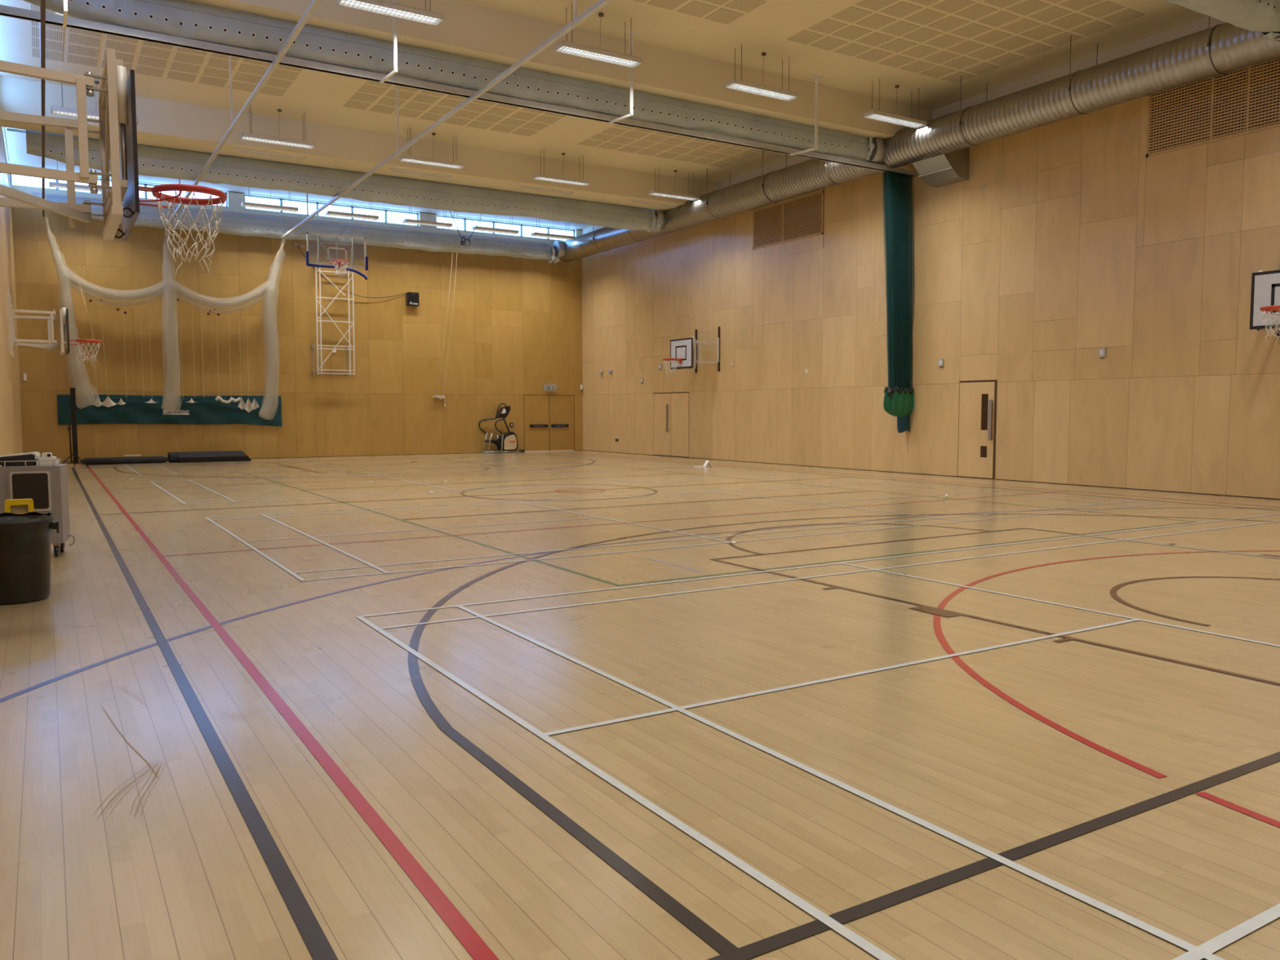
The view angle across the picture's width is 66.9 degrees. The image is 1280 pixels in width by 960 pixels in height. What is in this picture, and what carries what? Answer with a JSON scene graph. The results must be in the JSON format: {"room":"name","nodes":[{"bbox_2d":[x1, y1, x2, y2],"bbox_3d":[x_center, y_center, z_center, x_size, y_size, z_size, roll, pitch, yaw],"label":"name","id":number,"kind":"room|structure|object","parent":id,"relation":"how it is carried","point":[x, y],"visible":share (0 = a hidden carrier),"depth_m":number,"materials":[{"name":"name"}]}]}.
{"room":"sports hall","nodes":[
{"label":"sports hall","id":0,"kind":"room"},
{"bbox_2d":[0,123,23,455],"bbox_3d":[-9.044,-3.652,13.164,0.314,8.450,34.080,-3,5,-31],"label":"wall","id":1,"kind":"structure","parent":0,"point":[11,419],"depth_m":19.61,"materials":[{"name":"beige paint"}]},
{"bbox_2d":[7,288,101,367],"bbox_3d":[-12.638,-3.227,20.992,1.690,1.593,1.290,-3,5,-31],"label":"goal","id":2,"kind":"object","parent":1,"relation":"attached to","point":[63,314],"visible":1,"depth_m":20.60,"materials":[{"name":"white paint"}]},
{"bbox_2d":[0,47,226,279],"bbox_3d":[-3.775,-2.214,6.638,1.750,1.614,1.290,-3,5,-31],"label":"basketball hoop","id":3,"kind":"object","parent":1,"relation":"attached to","point":[117,132],"visible":1,"depth_m":6.41,"materials":[{"name":"white paint"}]},
{"bbox_2d":[10,177,582,463],"bbox_3d":[-10.011,-5.011,32.330,18.760,8.450,0.314,-3,5,-31],"label":"wall","id":4,"kind":"structure","parent":0,"point":[516,329],"depth_m":31.63,"materials":[{"name":"brown wood"}]},
{"bbox_2d":[9,173,227,207],"bbox_3d":[-15.338,-8.633,28.832,5.710,0.470,0.060,-3,5,-31],"label":"window","id":5,"kind":"structure","parent":4,"relation":"in","point":[11,177],"depth_m":29.01,"materials":[{"name":"glass"}]},
{"bbox_2d":[57,395,281,426],"bbox_3d":[-14.188,-2.097,29.632,6.200,0.987,0.160,-3,5,-31],"label":"divider curtain","id":6,"kind":"object","parent":4,"relation":"attached to","point":[206,410],"visible":0.9,"depth_m":29.49,"materials":[{"name":"green fabric"}]},
{"bbox_2d":[244,194,418,226],"bbox_3d":[-10.083,-8.871,32.047,5.660,0.470,0.060,-3,5,-31],"label":"window","id":7,"kind":"structure","parent":4,"relation":"in","point":[246,195],"depth_m":32.03,"materials":[{"name":"glass"}]},
{"bbox_2d":[305,231,368,375],"bbox_3d":[-9.746,-5.520,30.809,1.885,4.280,2.488,-3,5,-31],"label":"goal","id":8,"kind":"object","parent":4,"relation":"attached to","point":[338,264],"visible":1,"depth_m":31.41,"materials":[{"name":"white paint"}]},
{"bbox_2d":[297,245,405,297],"bbox_3d":[-9.491,-6.867,32.183,3.612,1.558,0.186,-3,5,-31],"label":"power cable","id":9,"kind":"object","parent":4,"relation":"attached to","point":[297,246],"visible":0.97,"depth_m":32.21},
{"bbox_2d":[405,292,419,306],"bbox_3d":[-7.809,-6.206,33.284,0.400,0.450,0.215,-3,5,-31],"label":"wall speaker","id":10,"kind":"object","parent":4,"relation":"attached to","point":[411,298],"visible":1,"depth_m":33.20,"materials":[{"name":"black plastic"}]},
{"bbox_2d":[431,221,457,406],"bbox_3d":[-6.745,-5.866,33.475,0.465,6.620,1.143,-4,5,-41],"label":"rope","id":11,"kind":"object","parent":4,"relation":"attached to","point":[435,396],"visible":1,"depth_m":33.57,"materials":[{"name":"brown fabric"}]},
{"bbox_2d":[436,215,574,240],"bbox_3d":[-4.819,-9.109,35.267,5.470,0.470,0.060,-3,5,-31],"label":"window","id":12,"kind":"structure","parent":4,"relation":"in","point":[464,219],"depth_m":35.21,"materials":[{"name":"glass"}]},
{"bbox_2d":[523,395,574,452],"bbox_3d":[-3.380,-2.134,36.393,2.120,2.110,0.080,-3,5,-31],"label":"door","id":13,"kind":"structure","parent":4,"relation":"in","point":[548,420],"depth_m":36.40,"materials":[{"name":"orange wood"}]},
{"bbox_2d":[542,383,557,391],"bbox_3d":[-3.367,-3.454,36.275,0.548,0.288,0.110,-3,5,-31],"label":"exit sign","id":14,"kind":"object","parent":4,"relation":"attached to","point":[547,387],"visible":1,"depth_m":36.24,"materials":[{"name":"grey plastic"}]},
{"bbox_2d":[22,0,881,161],"bbox_3d":[-1.872,-7.222,17.655,16.680,0.841,0.702,-3,5,-31],"label":"ceiling beam","id":15,"kind":"structure","parent":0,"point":[184,19],"depth_m":16.42,"materials":[{"name":"grey metal"}]},
{"bbox_2d":[0,0,1208,229],"bbox_3d":[-1.190,-8.194,17.677,18.760,0.156,34.080,-3,5,-31],"label":"ceiling","id":16,"kind":"structure","parent":0,"point":[927,46],"depth_m":18.94,"materials":[{"name":"beige paint"}]},
{"bbox_2d":[38,0,45,217],"bbox_3d":[-8.029,-7.050,12.986,0.055,1.450,32.480,-3,5,-31],"label":"rail","id":17,"kind":"object","parent":16,"relation":"hanging from","point":[42,26],"visible":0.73,"depth_m":16.34,"materials":[{"name":"brown metal"}]},
{"bbox_2d":[48,181,66,188],"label":"ceiling lamp","id":18,"kind":"object","parent":16,"relation":"hanging from","point":[64,185],"depth_m":26.23,"materials":[{"name":"white metal"}]},
{"bbox_2d":[53,11,69,17],"bbox_3d":[-8.313,-7.560,15.234,1.580,0.750,0.300,-3,5,-31],"label":"ceiling lamp","id":19,"kind":"object","parent":16,"relation":"hanging from","point":[54,12],"visible":0.05,"depth_m":14.91,"materials":[{"name":"white"}]},
{"bbox_2d":[50,82,77,117],"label":"ceiling lamp","id":20,"kind":"object","parent":16,"relation":"hanging from","point":[62,110],"depth_m":19.79,"materials":[{"name":"white metal"}]},
{"bbox_2d":[75,184,91,191],"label":"ceiling lamp","id":21,"kind":"object","parent":16,"relation":"hanging from","point":[78,187],"depth_m":26.52,"materials":[{"name":"white metal"}]},
{"bbox_2d":[86,108,98,119],"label":"ceiling lamp","id":22,"kind":"object","parent":16,"relation":"hanging from","point":[90,114],"depth_m":20.04,"materials":[{"name":"white metal"}]},
{"bbox_2d":[165,0,321,227],"bbox_3d":[-5.396,-7.169,14.598,0.070,1.450,32.480,-3,5,-31],"label":"rail","id":23,"kind":"object","parent":16,"relation":"hanging from","point":[313,6],"visible":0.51,"depth_m":16.75,"materials":[{"name":"grey metal"}]},
{"bbox_2d":[241,186,298,212],"bbox_3d":[-11.126,-8.542,29.136,1.580,0.750,0.300,-3,5,-31],"label":"ceiling lamp","id":24,"kind":"object","parent":16,"relation":"hanging from","point":[245,204],"visible":0.85,"depth_m":29.08,"materials":[{"name":"white metal"}]},
{"bbox_2d":[240,105,315,149],"bbox_3d":[-8.226,-8.041,22.016,1.580,0.750,0.300,-3,5,-31],"label":"ceiling lamp","id":25,"kind":"object","parent":16,"relation":"hanging from","point":[246,136],"visible":0.97,"depth_m":21.99,"materials":[{"name":"white metal"}]},
{"bbox_2d":[325,196,378,220],"bbox_3d":[-9.029,-8.637,30.419,1.580,0.750,0.300,-3,5,-31],"label":"ceiling lamp","id":26,"kind":"object","parent":16,"relation":"hanging from","point":[328,212],"visible":0.88,"depth_m":30.35,"materials":[{"name":"white metal"}]},
{"bbox_2d":[336,0,444,26],"bbox_3d":[-3.807,-7.539,14.831,1.580,0.750,0.300,-3,5,-31],"label":"ceiling lamp","id":27,"kind":"object","parent":16,"relation":"hanging from","point":[379,6],"visible":1,"depth_m":14.85,"materials":[{"name":"white metal"}]},
{"bbox_2d":[402,205,452,227],"bbox_3d":[-6.941,-8.731,31.696,1.580,0.750,0.300,-3,5,-31],"label":"ceiling lamp","id":28,"kind":"object","parent":16,"relation":"hanging from","point":[406,220],"visible":0.84,"depth_m":31.64,"materials":[{"name":"white metal"}]},
{"bbox_2d":[399,130,465,168],"bbox_3d":[-5.123,-8.182,23.914,1.580,0.750,0.300,-3,5,-31],"label":"ceiling lamp","id":29,"kind":"object","parent":16,"relation":"hanging from","point":[408,158],"visible":0.98,"depth_m":23.89,"materials":[{"name":"white metal"}]},
{"bbox_2d":[281,0,612,238],"bbox_3d":[-2.634,-7.298,16.345,0.070,1.450,32.580,-3,5,-31],"label":"rail","id":30,"kind":"object","parent":16,"relation":"hanging from","point":[576,21],"visible":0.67,"depth_m":17.02,"materials":[{"name":"grey metal"}]},
{"bbox_2d":[44,217,285,419],"bbox_3d":[-13.908,-4.601,28.976,6.450,5.653,0.722,-3,5,-31],"label":"net","id":31,"kind":"object","parent":30,"relation":"hanging from","point":[108,402],"visible":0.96,"depth_m":28.88,"materials":[{"name":"beige fabric"}]},
{"bbox_2d":[0,0,918,176],"bbox_3d":[-1.078,-7.372,17.545,18.110,1.478,0.888,-3,5,-31],"label":"rail","id":32,"kind":"object","parent":16,"relation":"hanging from","point":[64,21],"visible":0.99,"depth_m":16.32,"materials":[{"name":"grey metal"}]},
{"bbox_2d":[882,171,914,432],"bbox_3d":[6.091,-4.120,22.749,1.104,6.029,0.447,-2,5,-27],"label":"curtain","id":33,"kind":"object","parent":32,"relation":"hanging from","point":[899,397],"visible":1,"depth_m":22.65,"materials":[{"name":"teal fabric"}]},
{"bbox_2d":[449,210,481,246],"bbox_3d":[-5.902,-8.565,32.930,1.165,1.263,0.087,-3,5,-31],"label":"rings","id":34,"kind":"object","parent":16,"relation":"hanging from","point":[462,242],"visible":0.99,"depth_m":32.89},
{"bbox_2d":[472,224,519,234],"bbox_3d":[-4.903,-8.824,32.943,1.580,0.750,0.300,-3,5,-31],"label":"ceiling lamp","id":35,"kind":"object","parent":16,"relation":"hanging from","point":[478,228],"visible":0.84,"depth_m":32.88,"materials":[{"name":"white metal"}]},
{"bbox_2d":[530,217,574,239],"bbox_3d":[-3.062,-8.907,34.069,1.580,0.750,0.300,-3,5,-31],"label":"ceiling lamp","id":36,"kind":"object","parent":16,"relation":"hanging from","point":[535,234],"visible":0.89,"depth_m":33.95,"materials":[{"name":"white metal"}]},
{"bbox_2d":[533,148,591,186],"bbox_3d":[-2.071,-8.320,25.781,1.580,0.750,0.300,-3,5,-31],"label":"ceiling lamp","id":37,"kind":"object","parent":16,"relation":"hanging from","point":[540,176],"visible":1,"depth_m":25.73,"materials":[{"name":"white metal"}]},
{"bbox_2d":[554,3,642,68],"bbox_3d":[-0.705,-7.680,16.729,1.580,0.750,0.300,-3,5,-31],"label":"ceiling lamp","id":38,"kind":"object","parent":16,"relation":"hanging from","point":[563,46],"visible":0.99,"depth_m":16.70,"materials":[{"name":"white metal"}]},
{"bbox_2d":[648,166,700,200],"bbox_3d":[0.980,-8.458,27.648,1.580,0.750,0.300,-3,5,-31],"label":"ceiling lamp","id":39,"kind":"object","parent":16,"relation":"hanging from","point":[656,193],"visible":1,"depth_m":27.57,"materials":[{"name":"white metal"}]},
{"bbox_2d":[724,44,799,101],"bbox_3d":[2.347,-7.818,18.596,1.580,0.750,0.300,-3,5,-31],"label":"ceiling lamp","id":40,"kind":"object","parent":16,"relation":"hanging from","point":[734,84],"visible":1,"depth_m":18.57,"materials":[{"name":"white metal"}]},
{"bbox_2d":[862,78,927,128],"bbox_3d":[5.399,-7.956,20.463,1.580,0.750,0.300,-3,5,-31],"label":"ceiling lamp","id":41,"kind":"object","parent":16,"relation":"hanging from","point":[874,114],"visible":1,"depth_m":20.43,"materials":[{"name":"white metal"}]},
{"bbox_2d":[552,16,1279,262],"bbox_3d":[5.788,-7.753,21.807,1.050,1.347,32.955,-3,5,-31],"label":"spiral duct","id":42,"kind":"object","parent":16,"relation":"hanging from","point":[1224,48],"visible":0.85,"depth_m":19.24,"materials":[{"name":"metal"}]},
{"bbox_2d":[31,191,559,263],"bbox_3d":[-9.990,-7.993,31.251,16.280,0.749,0.701,-3,5,-31],"label":"ceiling beam","id":43,"kind":"structure","parent":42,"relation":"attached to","point":[241,224],"depth_m":31.11,"materials":[{"name":"grey metal"}]},
{"bbox_2d":[6,128,662,233],"bbox_3d":[-6.579,-7.628,25.320,16.684,0.818,0.764,-3,5,-31],"label":"ceiling beam","id":44,"kind":"structure","parent":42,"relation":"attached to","point":[153,161],"depth_m":24.70,"materials":[{"name":"grey metal"}]},
{"bbox_3d":[3.198,-7.250,10.574,18.160,0.750,1.000,-3,5,-31],"label":"trim","id":45,"kind":"structure","parent":16,"relation":"attached to","visible":0},
{"bbox_2d":[1164,0,1279,40],"bbox_3d":[2.668,-6.674,10.275,16.682,0.844,0.713,-3,5,-31],"label":"duct","id":46,"kind":"object","parent":45,"relation":"hanging from","point":[1254,15],"visible":1,"depth_m":13.72,"materials":[{"name":"metal"}]},
{"bbox_2d":[0,450,1279,959],"bbox_3d":[-1.201,0.256,18.320,18.760,0.134,34.180,-3,5,-31],"label":"floor","id":47,"kind":"structure","parent":0,"point":[528,705],"depth_m":4.83,"materials":[{"name":"brown wood"}]},
{"bbox_2d":[0,511,58,604],"bbox_3d":[-4.995,0.619,7.742,0.557,0.683,0.556,1,4,11],"label":"rubbish bin","id":48,"kind":"object","parent":47,"relation":"on","point":[24,538],"visible":1,"depth_m":7.59,"materials":[{"name":"black plastic"}]},
{"bbox_2d":[4,498,34,514],"bbox_3d":[-5.226,0.542,8.188,0.241,0.774,0.194,-3,5,-31],"label":"lid","id":49,"kind":"object","parent":48,"relation":"on","point":[18,506],"visible":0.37,"depth_m":8.11,"materials":[{"name":"yellow plastic"}]},
{"bbox_2d":[0,457,74,555],"bbox_3d":[-6.362,0.289,10.153,0.726,1.005,0.506,-2,4,-23],"label":"trolley","id":50,"kind":"object","parent":47,"relation":"on","point":[46,485],"visible":0.57,"depth_m":9.97,"materials":[{"name":"grey paint"}]},
{"bbox_2d":[35,453,59,465],"bbox_3d":[-6.236,-0.223,10.206,0.180,0.125,0.200,-2,4,-23],"label":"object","id":51,"kind":"object","parent":50,"relation":"on","point":[45,456],"visible":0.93,"depth_m":10.14,"materials":[{"name":"plastic"}]},
{"bbox_2d":[62,387,88,466],"bbox_3d":[-15.351,-1.429,26.388,0.679,2.154,0.709,0,4,3],"label":"tripod stand","id":52,"kind":"object","parent":47,"relation":"on","point":[73,397],"visible":0.97,"depth_m":26.36,"materials":[{"name":"black metal"}]},
{"bbox_2d":[80,456,168,464],"bbox_3d":[-15.025,-0.578,28.294,2.260,0.188,0.651,-3,5,-31],"label":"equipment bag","id":53,"kind":"object","parent":47,"relation":"on","point":[99,460],"visible":0.98,"depth_m":28.04,"materials":[{"name":"black fabric"}]},
{"bbox_2d":[124,454,141,456],"bbox_3d":[-14.843,-0.722,28.360,0.430,0.028,0.120,-3,5,-31],"label":"paper sheet","id":54,"kind":"object","parent":53,"relation":"on","point":[124,455],"visible":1,"depth_m":28.28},
{"bbox_2d":[167,452,178,462],"bbox_3d":[-13.927,-0.682,28.903,0.235,0.304,0.602,-3,5,-31],"label":"roll","id":55,"kind":"object","parent":47,"relation":"on","point":[172,456],"visible":0.98,"depth_m":28.69,"materials":[{"name":"black plastic"}]},
{"bbox_2d":[177,450,251,462],"bbox_3d":[-12.991,-0.726,29.547,2.026,0.295,0.880,-3,5,-31],"label":"mat","id":56,"kind":"object","parent":47,"relation":"on","point":[226,455],"visible":0.85,"depth_m":29.21,"materials":[{"name":"black plastic"}]},
{"bbox_2d":[478,403,524,453],"bbox_3d":[-4.975,-1.880,35.030,1.611,1.798,0.600,-3,5,-31],"label":"machine","id":57,"kind":"object","parent":47,"relation":"on","point":[507,441],"visible":1,"depth_m":34.93,"materials":[{"name":"black plastic"}]},
{"bbox_2d":[693,460,712,467],"bbox_3d":[1.690,-0.429,25.941,0.550,0.170,0.120,-3,5,-31],"label":"sign","id":58,"kind":"object","parent":47,"relation":"on","point":[708,462],"visible":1,"depth_m":25.98,"materials":[{"name":"white plastic"}]},
{"bbox_2d":[581,16,1279,499],"bbox_3d":[6.679,-4.364,22.784,0.314,8.450,34.080,-3,5,-31],"label":"wall","id":59,"kind":"structure","parent":0,"point":[1062,242],"depth_m":20.58,"materials":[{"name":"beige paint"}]},
{"bbox_2d":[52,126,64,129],"bbox_3d":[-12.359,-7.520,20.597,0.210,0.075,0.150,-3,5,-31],"label":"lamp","id":60,"kind":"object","parent":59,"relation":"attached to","point":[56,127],"depth_m":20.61,"materials":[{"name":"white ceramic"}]},
{"bbox_2d":[235,146,306,159],"bbox_3d":[-8.705,-7.687,22.864,1.560,0.075,0.140,-3,5,-31],"label":"lamp","id":61,"kind":"object","parent":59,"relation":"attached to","point":[237,149],"visible":1,"depth_m":22.80,"materials":[{"name":"white plastic"}]},
{"bbox_2d":[0,75,718,210],"bbox_3d":[-5.665,-8.257,24.987,18.160,0.750,1.100,-3,5,-31],"label":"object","id":62,"kind":"structure","parent":59,"relation":"attached to","point":[162,123],"depth_m":23.63,"materials":[{"name":"beige paint"}]},
{"bbox_2d":[389,167,450,178],"bbox_3d":[-5.602,-7.828,24.762,1.560,0.075,0.140,-3,5,-31],"label":"lamp","id":63,"kind":"object","parent":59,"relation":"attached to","point":[392,169],"visible":1,"depth_m":24.69,"materials":[{"name":"white plastic"}]},
{"bbox_2d":[520,184,573,195],"bbox_3d":[-2.550,-7.966,26.629,1.560,0.075,0.140,-3,5,-31],"label":"lamp","id":64,"kind":"object","parent":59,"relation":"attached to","point":[522,186],"visible":1,"depth_m":26.56,"materials":[{"name":"white plastic"}]},
{"bbox_2d":[185,0,932,139],"bbox_3d":[-1.299,-7.761,17.887,18.160,0.750,1.000,-3,5,-31],"label":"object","id":65,"kind":"structure","parent":59,"relation":"attached to","point":[466,29],"depth_m":17.60,"materials":[{"name":"beige paint"}]},
{"bbox_2d":[629,199,676,208],"bbox_3d":[0.399,-8.100,28.433,1.560,0.075,0.140,-3,5,-31],"label":"lamp","id":66,"kind":"object","parent":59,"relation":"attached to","point":[633,201],"visible":1,"depth_m":28.35,"materials":[{"name":"white plastic"}]},
{"bbox_2d":[631,201,675,208],"bbox_3d":[0.399,-8.072,28.435,1.480,0.020,0.100,-3,5,-31],"label":"diffuser","id":67,"kind":"object","parent":66,"relation":"attached to","point":[652,203],"depth_m":28.45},
{"bbox_2d":[653,391,689,457],"bbox_3d":[1.000,-1.825,31.923,0.060,2.110,2.140,-3,5,-31],"label":"door","id":68,"kind":"structure","parent":59,"relation":"in","point":[671,410],"depth_m":31.88,"materials":[{"name":"brown wood"}]},
{"bbox_2d":[662,326,719,378],"bbox_3d":[1.407,-3.876,29.583,1.620,1.567,1.290,-3,5,-31],"label":"goal","id":69,"kind":"object","parent":59,"relation":"attached to","point":[683,352],"visible":1,"depth_m":29.39,"materials":[{"name":"white paint"}]},
{"bbox_2d":[752,190,823,249],"bbox_3d":[4.025,-7.098,26.617,0.030,1.130,2.960,-3,5,-31],"label":"air vent","id":70,"kind":"object","parent":59,"relation":"in","point":[801,217],"visible":1,"depth_m":26.52,"materials":[{"name":"brown wood"}]},
{"bbox_2d":[937,358,943,367],"bbox_3d":[6.898,-2.680,22.213,0.038,0.200,0.130,-3,5,-31],"label":"wall sensor","id":71,"kind":"object","parent":59,"relation":"attached to","point":[940,362],"visible":1,"depth_m":22.19,"materials":[{"name":"grey plastic"}]},
{"bbox_2d":[912,146,969,187],"bbox_3d":[6.621,-7.024,21.492,0.925,0.780,0.940,-3,5,-31],"label":"box","id":72,"kind":"object","parent":59,"relation":"attached to","point":[952,167],"visible":0.76,"depth_m":21.32,"materials":[{"name":"grey metal"}]},
{"bbox_2d":[957,379,997,479],"bbox_3d":[7.435,-1.117,21.447,0.070,2.160,1.030,-3,5,-31],"label":"door","id":73,"kind":"structure","parent":59,"relation":"in","point":[977,424],"depth_m":21.43,"materials":[{"name":"brown wood"}]},
{"bbox_2d":[1097,347,1106,358],"bbox_3d":[8.974,-2.466,18.835,0.038,0.205,0.140,-3,5,-31],"label":"wall sensor","id":74,"kind":"object","parent":59,"relation":"attached to","point":[1101,351],"visible":1,"depth_m":18.82,"materials":[{"name":"grey plastic"}]},
{"bbox_2d":[1145,57,1279,157],"bbox_3d":[10.713,-6.417,15.736,0.030,1.190,5.120,-3,5,-31],"label":"air vent","id":75,"kind":"object","parent":59,"relation":"in","point":[1246,100],"visible":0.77,"depth_m":16.87,"materials":[{"name":"brown wood"}]},
{"bbox_2d":[1249,269,1279,349],"bbox_3d":[10.280,-2.843,15.155,1.620,1.616,1.290,-3,5,-31],"label":"goal","id":76,"kind":"object","parent":59,"relation":"attached to","point":[1264,314],"visible":1,"depth_m":15.36,"materials":[{"name":"white paint"}]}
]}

